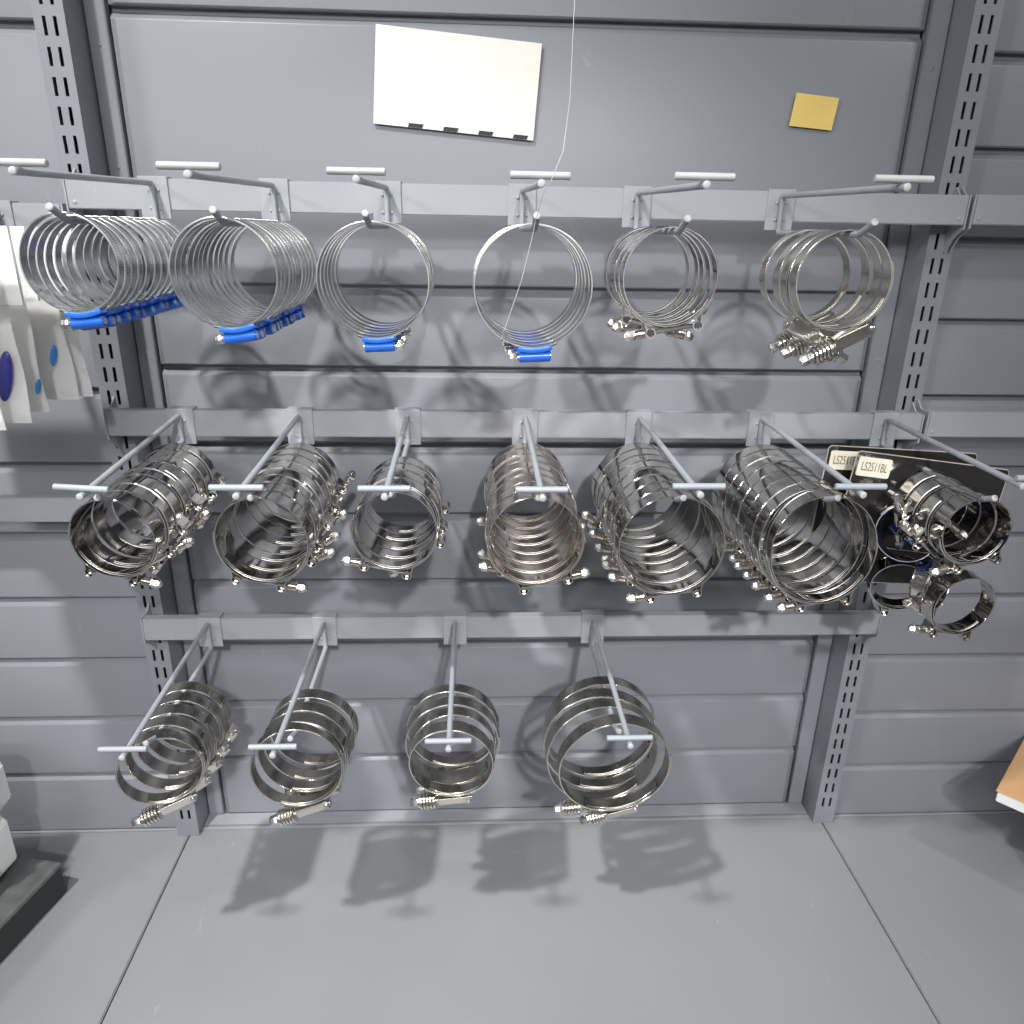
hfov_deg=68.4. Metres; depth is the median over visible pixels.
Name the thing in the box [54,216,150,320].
clamp
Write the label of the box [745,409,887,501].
hook
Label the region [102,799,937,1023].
shelf
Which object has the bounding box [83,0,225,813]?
trim
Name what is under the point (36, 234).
clamp
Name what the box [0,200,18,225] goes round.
hook
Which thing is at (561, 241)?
clamp
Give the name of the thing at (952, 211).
rail
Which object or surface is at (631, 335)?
clamp
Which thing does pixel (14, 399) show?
packet
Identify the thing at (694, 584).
clamp
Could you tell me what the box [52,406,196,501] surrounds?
hook
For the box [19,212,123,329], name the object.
clamp
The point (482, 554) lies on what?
clamp
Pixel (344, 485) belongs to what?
clamp
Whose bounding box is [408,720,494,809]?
clamp
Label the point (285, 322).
clamp
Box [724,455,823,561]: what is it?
clamp
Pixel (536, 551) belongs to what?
clamp
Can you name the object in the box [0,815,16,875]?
carton
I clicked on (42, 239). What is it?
clamp
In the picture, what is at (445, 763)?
clamp
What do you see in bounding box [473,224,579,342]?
clamp
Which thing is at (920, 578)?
clamp
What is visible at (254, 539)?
clamp
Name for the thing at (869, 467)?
package
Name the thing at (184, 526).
clamp
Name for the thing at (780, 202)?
hook
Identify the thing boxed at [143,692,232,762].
clamp
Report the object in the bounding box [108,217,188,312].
clamp
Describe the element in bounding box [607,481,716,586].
clamp
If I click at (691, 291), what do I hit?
clamp
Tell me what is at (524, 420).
hook
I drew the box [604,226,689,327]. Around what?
clamp
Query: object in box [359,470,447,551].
clamp
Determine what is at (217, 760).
clamp
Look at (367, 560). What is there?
clamp
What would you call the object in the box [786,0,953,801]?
trim
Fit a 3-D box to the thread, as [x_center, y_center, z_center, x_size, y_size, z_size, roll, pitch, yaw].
[0.019,-0.316,0.512,0.018,0.395,0.053,-18,28,-40]
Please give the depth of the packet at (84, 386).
0.69 m
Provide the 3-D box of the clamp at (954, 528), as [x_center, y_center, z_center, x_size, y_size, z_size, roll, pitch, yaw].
[0.409,0.018,0.752,0.080,0.072,0.036,17,26,36]
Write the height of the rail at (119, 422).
0.064 m
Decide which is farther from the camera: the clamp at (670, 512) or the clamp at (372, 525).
the clamp at (670, 512)
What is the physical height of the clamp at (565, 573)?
0.098 m
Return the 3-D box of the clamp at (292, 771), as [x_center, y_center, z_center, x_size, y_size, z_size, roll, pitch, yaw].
[-0.218,0.260,0.816,0.094,0.121,0.019,1,21,0]
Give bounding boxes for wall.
[0,0,1023,830]
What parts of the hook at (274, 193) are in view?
arm, arm, mounting plate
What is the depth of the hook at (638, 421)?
0.76 m
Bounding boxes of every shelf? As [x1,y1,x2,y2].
[0,827,189,1023]
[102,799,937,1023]
[822,810,1023,1023]
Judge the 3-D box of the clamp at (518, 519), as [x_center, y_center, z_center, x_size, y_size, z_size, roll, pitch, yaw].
[0.022,-0.026,0.828,0.102,0.099,0.020,0,21,-2]
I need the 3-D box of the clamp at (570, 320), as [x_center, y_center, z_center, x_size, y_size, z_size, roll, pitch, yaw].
[0.015,-0.188,0.642,0.096,0.108,0.012,-1,20,-3]
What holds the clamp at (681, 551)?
hanging from the hook at (638, 421)
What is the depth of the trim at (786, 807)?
1.09 m
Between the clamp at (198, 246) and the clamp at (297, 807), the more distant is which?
the clamp at (297, 807)
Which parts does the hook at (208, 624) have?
arm, arm, mounting plate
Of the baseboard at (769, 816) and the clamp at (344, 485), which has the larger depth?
the baseboard at (769, 816)
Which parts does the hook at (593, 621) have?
mounting plate, arm, arm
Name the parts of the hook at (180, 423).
arm, arm, mounting plate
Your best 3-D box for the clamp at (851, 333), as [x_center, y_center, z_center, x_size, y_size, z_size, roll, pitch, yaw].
[0.276,-0.179,0.635,0.083,0.112,0.018,0,21,-3]
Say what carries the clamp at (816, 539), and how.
hanging from the hook at (760, 422)
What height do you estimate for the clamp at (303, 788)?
0.122 m
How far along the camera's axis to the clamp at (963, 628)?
0.73 m
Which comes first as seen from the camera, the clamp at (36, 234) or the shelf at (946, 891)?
the clamp at (36, 234)
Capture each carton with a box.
[0,762,10,810]
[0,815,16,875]
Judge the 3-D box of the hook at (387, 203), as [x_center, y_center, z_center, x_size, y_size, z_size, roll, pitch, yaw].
[-0.119,-0.269,0.653,0.043,0.044,0.218,0,21,-3]
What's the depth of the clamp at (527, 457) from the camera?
0.79 m
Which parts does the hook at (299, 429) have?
arm, arm, mounting plate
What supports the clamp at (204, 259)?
hanging from the hook at (274, 193)
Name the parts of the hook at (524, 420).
mounting plate, arm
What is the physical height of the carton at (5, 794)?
0.074 m
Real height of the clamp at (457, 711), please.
0.117 m
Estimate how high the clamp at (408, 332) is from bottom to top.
0.108 m
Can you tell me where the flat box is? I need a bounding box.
[996,740,1023,812]
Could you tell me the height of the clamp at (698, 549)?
0.110 m
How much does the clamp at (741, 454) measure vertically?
0.118 m
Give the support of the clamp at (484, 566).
hanging from the hook at (524, 420)
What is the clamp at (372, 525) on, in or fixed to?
hanging from the hook at (407, 419)
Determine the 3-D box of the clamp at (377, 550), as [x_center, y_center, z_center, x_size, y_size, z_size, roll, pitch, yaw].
[-0.105,0.017,0.716,0.083,0.098,0.021,0,21,-2]
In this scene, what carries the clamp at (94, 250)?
hanging from the hook at (153, 190)
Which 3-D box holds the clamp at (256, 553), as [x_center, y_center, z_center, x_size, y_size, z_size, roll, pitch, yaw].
[-0.215,0.012,0.717,0.102,0.094,0.020,0,21,-4]
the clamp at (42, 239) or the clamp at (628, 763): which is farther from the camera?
the clamp at (628, 763)
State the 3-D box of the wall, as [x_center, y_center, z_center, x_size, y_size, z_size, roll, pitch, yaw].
[0.072,-0.156,0.878,2.772,1.260,0.047,0,21,-3]
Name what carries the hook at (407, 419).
attached to the rail at (119, 422)
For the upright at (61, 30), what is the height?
1.254 m
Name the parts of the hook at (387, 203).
arm, arm, mounting plate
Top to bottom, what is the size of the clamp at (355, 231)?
0.108 m
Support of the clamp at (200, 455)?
hanging from the hook at (180, 423)
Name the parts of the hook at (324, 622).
arm, arm, mounting plate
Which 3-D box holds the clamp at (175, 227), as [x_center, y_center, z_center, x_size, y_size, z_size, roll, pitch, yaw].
[-0.347,-0.241,0.737,0.074,0.089,0.013,1,21,-1]
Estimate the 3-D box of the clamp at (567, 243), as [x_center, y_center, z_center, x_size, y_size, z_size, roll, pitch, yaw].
[0.013,-0.195,0.660,0.096,0.108,0.012,0,20,-2]
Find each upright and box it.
[30,0,209,835]
[801,0,1004,822]
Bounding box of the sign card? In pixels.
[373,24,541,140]
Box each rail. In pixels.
[0,495,132,533]
[11,203,83,262]
[62,169,971,252]
[103,396,924,453]
[140,598,881,649]
[909,399,1023,448]
[948,187,1023,251]
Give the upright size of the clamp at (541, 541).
0.099 m
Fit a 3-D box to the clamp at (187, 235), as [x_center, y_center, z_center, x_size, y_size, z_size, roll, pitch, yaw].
[-0.226,-0.184,0.605,0.084,0.097,0.013,1,21,-1]
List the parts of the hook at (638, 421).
mounting plate, arm, arm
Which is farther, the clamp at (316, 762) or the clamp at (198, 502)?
the clamp at (316, 762)
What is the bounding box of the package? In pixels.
[845,451,1008,552]
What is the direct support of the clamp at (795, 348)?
hanging from the hook at (780, 202)
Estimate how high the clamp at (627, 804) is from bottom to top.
0.147 m
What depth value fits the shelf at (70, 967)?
0.91 m
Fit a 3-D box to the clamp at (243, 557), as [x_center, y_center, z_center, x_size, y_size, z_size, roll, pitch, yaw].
[-0.215,0.020,0.697,0.100,0.095,0.021,0,21,-3]
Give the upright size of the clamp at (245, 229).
0.098 m
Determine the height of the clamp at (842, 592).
0.123 m
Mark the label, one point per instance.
(809, 110)
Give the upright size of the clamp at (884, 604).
0.069 m
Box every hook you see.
[0,158,171,224]
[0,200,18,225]
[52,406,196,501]
[97,612,223,760]
[155,161,290,226]
[208,407,314,501]
[248,611,337,758]
[326,167,401,228]
[357,407,420,500]
[425,610,471,752]
[508,171,570,231]
[512,408,568,501]
[581,610,652,748]
[622,172,735,234]
[625,409,725,501]
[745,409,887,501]
[764,174,934,237]
[868,410,1023,501]
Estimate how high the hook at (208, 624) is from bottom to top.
0.044 m
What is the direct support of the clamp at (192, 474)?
hanging from the hook at (180, 423)
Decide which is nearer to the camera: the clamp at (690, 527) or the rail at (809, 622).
the clamp at (690, 527)
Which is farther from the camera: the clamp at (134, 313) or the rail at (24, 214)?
the rail at (24, 214)
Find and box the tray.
[0,854,66,962]
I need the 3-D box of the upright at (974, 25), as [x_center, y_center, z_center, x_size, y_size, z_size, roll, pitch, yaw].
[0.456,-0.150,0.889,0.029,1.254,0.058,0,21,-3]
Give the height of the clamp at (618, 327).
0.090 m
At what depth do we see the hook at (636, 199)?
0.67 m
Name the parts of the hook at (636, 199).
mounting plate, arm, arm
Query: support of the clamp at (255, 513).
hanging from the hook at (299, 429)
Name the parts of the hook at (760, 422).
mounting plate, arm, arm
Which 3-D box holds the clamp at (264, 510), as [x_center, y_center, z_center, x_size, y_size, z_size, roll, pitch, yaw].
[-0.225,-0.014,0.794,0.092,0.104,0.020,0,21,-2]
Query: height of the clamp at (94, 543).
0.087 m
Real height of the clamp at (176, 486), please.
0.086 m
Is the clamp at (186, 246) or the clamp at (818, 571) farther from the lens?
the clamp at (818, 571)
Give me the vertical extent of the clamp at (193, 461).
0.082 m
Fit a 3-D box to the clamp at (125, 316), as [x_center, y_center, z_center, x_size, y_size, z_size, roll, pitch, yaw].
[-0.342,-0.197,0.619,0.074,0.088,0.013,1,21,0]
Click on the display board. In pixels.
(840, 458)
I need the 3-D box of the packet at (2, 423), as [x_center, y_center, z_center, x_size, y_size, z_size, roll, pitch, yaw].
[-0.488,-0.137,0.569,0.202,0.154,0.012,0,21,-3]
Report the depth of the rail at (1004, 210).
0.77 m
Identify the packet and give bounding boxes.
[0,226,31,422]
[0,408,6,429]
[9,226,49,411]
[25,227,78,399]
[59,228,92,396]
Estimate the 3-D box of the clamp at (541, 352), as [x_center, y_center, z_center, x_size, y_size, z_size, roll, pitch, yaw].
[0.017,-0.175,0.609,0.096,0.109,0.013,0,21,-2]
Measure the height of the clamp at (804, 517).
0.118 m
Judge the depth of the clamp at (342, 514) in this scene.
0.76 m
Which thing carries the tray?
on the shelf at (70, 967)
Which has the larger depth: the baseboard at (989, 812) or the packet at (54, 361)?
the baseboard at (989, 812)
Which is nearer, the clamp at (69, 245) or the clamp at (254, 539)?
the clamp at (69, 245)
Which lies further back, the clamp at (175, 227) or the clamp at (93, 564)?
the clamp at (175, 227)
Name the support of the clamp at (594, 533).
hanging from the hook at (638, 421)
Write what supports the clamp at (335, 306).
hanging from the hook at (387, 203)
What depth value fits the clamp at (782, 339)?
0.71 m
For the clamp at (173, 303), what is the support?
hanging from the hook at (153, 190)
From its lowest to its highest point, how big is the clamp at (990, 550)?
0.081 m
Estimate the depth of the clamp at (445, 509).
0.77 m
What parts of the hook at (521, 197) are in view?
mounting plate, arm, arm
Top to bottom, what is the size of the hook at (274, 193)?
0.044 m
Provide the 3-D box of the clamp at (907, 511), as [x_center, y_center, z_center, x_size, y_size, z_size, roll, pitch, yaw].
[0.411,0.003,0.738,0.085,0.070,0.021,0,21,-3]
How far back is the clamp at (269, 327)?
0.63 m
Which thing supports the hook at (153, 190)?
attached to the rail at (952, 211)
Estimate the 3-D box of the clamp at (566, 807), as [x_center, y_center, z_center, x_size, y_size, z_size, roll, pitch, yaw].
[0.099,0.272,0.831,0.125,0.143,0.022,-2,21,-7]
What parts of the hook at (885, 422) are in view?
mounting plate, arm, arm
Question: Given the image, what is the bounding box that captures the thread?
[501,0,574,339]
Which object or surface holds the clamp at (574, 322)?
hanging from the hook at (521, 197)
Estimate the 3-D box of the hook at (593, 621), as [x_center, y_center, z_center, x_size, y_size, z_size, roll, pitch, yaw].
[0.103,0.185,0.817,0.043,0.044,0.252,0,21,-3]
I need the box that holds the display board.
[810,445,976,583]
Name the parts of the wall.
panel, panel, panel, panel, panel, panel, panel, panel, panel, panel, panel, panel, panel, panel, panel, panel, panel, panel, panel, panel, panel, panel, panel, panel, panel, panel, panel, panel, panel, panel, panel, panel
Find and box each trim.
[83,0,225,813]
[205,802,806,824]
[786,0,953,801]
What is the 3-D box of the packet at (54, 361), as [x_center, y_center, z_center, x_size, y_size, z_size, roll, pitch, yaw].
[-0.492,-0.174,0.666,0.202,0.149,0.013,1,21,-1]
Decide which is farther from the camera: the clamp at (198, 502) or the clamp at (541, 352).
the clamp at (198, 502)
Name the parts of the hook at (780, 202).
mounting plate, arm, arm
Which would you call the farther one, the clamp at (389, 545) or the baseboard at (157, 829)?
the baseboard at (157, 829)
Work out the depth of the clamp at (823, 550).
0.77 m
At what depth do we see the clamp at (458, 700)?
0.82 m
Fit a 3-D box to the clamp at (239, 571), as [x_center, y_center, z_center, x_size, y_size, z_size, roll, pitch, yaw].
[-0.223,0.029,0.678,0.086,0.096,0.021,1,21,-1]
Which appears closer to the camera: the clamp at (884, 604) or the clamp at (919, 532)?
the clamp at (919, 532)
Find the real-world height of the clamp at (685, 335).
0.094 m
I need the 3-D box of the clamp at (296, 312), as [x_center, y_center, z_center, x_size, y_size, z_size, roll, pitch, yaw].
[-0.231,-0.228,0.720,0.083,0.098,0.013,0,21,-4]
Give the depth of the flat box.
0.96 m
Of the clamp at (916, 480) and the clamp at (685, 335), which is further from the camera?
the clamp at (916, 480)
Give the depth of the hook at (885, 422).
0.80 m
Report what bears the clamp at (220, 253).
hanging from the hook at (274, 193)
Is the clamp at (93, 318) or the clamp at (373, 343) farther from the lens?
the clamp at (373, 343)
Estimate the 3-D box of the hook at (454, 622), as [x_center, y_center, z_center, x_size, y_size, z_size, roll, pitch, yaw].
[-0.065,0.185,0.810,0.043,0.044,0.250,0,21,-3]
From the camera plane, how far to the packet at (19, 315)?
0.63 m
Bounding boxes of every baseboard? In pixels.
[10,828,176,833]
[202,815,808,829]
[834,811,1021,816]
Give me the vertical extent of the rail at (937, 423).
0.064 m
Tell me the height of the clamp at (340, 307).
0.107 m
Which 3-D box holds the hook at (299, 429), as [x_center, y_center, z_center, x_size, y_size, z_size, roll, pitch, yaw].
[-0.225,-0.052,0.714,0.043,0.042,0.249,0,21,-3]
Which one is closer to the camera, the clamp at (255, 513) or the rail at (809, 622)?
the clamp at (255, 513)
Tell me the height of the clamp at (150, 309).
0.088 m
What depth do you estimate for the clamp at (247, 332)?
0.60 m
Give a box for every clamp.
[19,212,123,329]
[27,215,130,330]
[36,215,136,325]
[45,215,143,322]
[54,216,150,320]
[65,216,159,319]
[68,491,165,588]
[74,216,165,316]
[82,483,194,566]
[83,216,169,313]
[91,217,172,313]
[92,475,194,573]
[99,217,178,313]
[104,468,210,548]
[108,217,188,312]
[112,461,208,553]
[115,728,205,827]
[124,217,190,307]
[125,455,214,528]
[125,716,213,791]
[131,449,227,521]
[136,704,224,775]
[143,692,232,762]
[144,443,221,528]
[153,681,240,749]
[168,216,280,344]
[175,219,283,343]
[180,218,287,336]
[187,218,292,334]
[192,218,295,332]
[198,219,298,331]
[202,219,300,328]
[207,219,304,326]
[213,219,308,324]
[213,490,314,592]
[218,219,310,322]
[223,219,314,320]
[223,482,335,572]
[229,475,340,562]
[230,220,317,317]
[234,468,335,553]
[242,461,347,545]
[246,454,342,537]
[250,721,345,826]
[255,448,344,528]
[257,712,350,806]
[262,443,355,521]
[263,701,354,794]
[271,689,358,779]
[316,221,429,352]
[320,221,430,342]
[324,221,431,343]
[327,224,432,336]
[331,221,433,337]
[335,222,434,330]
[340,488,437,579]
[355,477,445,576]
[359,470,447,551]
[361,463,441,541]
[365,457,450,533]
[405,696,499,793]
[407,683,498,769]
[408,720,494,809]
[409,706,496,803]
[472,224,585,354]
[473,223,592,362]
[473,224,576,343]
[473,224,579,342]
[473,224,589,358]
[473,225,582,350]
[476,448,563,530]
[477,474,577,565]
[478,482,578,576]
[486,443,566,522]
[486,454,571,538]
[486,461,585,547]
[487,467,586,555]
[487,493,590,594]
[543,688,658,791]
[544,676,656,791]
[544,698,658,815]
[556,714,671,826]
[581,448,688,540]
[587,443,681,531]
[588,454,692,548]
[594,460,699,556]
[601,467,705,565]
[601,474,711,574]
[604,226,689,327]
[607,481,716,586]
[609,226,707,328]
[611,226,704,332]
[614,489,725,603]
[616,226,710,340]
[620,226,717,341]
[712,444,805,543]
[717,450,814,553]
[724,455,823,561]
[730,461,832,569]
[737,468,841,579]
[743,475,851,591]
[751,482,863,602]
[759,229,851,352]
[762,489,877,612]
[773,229,870,358]
[781,229,882,364]
[789,229,893,366]
[866,555,943,615]
[875,500,967,561]
[886,470,966,549]
[891,478,980,550]
[898,485,995,564]
[902,556,949,616]
[907,569,994,640]
[929,492,1012,576]
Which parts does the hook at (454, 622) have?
arm, arm, mounting plate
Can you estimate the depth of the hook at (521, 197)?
0.74 m
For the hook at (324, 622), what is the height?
0.046 m
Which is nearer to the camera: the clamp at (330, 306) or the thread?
the thread
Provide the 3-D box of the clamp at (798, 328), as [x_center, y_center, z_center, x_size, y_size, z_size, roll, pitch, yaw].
[0.274,-0.185,0.652,0.083,0.113,0.018,0,21,-3]
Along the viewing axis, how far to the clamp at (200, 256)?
0.65 m
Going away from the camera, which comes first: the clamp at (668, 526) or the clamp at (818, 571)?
the clamp at (818, 571)
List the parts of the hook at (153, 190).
arm, arm, mounting plate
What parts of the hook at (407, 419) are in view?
arm, arm, mounting plate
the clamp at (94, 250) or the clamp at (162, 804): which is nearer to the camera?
the clamp at (94, 250)
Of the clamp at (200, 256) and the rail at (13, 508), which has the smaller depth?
the clamp at (200, 256)
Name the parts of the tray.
box lid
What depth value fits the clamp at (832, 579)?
0.73 m
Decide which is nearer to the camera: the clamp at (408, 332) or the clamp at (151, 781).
the clamp at (408, 332)
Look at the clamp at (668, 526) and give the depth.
0.82 m
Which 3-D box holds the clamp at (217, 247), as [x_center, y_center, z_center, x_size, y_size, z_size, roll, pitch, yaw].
[-0.229,-0.216,0.691,0.084,0.098,0.013,1,21,-1]
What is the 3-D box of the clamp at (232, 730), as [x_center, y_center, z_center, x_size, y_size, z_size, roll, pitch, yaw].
[-0.353,0.243,0.846,0.091,0.114,0.019,-1,21,-6]
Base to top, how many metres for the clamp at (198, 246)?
0.097 m
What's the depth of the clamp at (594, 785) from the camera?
0.85 m
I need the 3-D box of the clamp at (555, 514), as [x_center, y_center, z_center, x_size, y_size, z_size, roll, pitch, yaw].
[0.010,-0.018,0.808,0.098,0.098,0.021,0,21,-3]
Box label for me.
[789,93,838,130]
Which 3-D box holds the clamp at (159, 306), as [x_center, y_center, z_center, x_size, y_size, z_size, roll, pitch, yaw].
[-0.344,-0.218,0.677,0.074,0.089,0.012,0,21,-4]

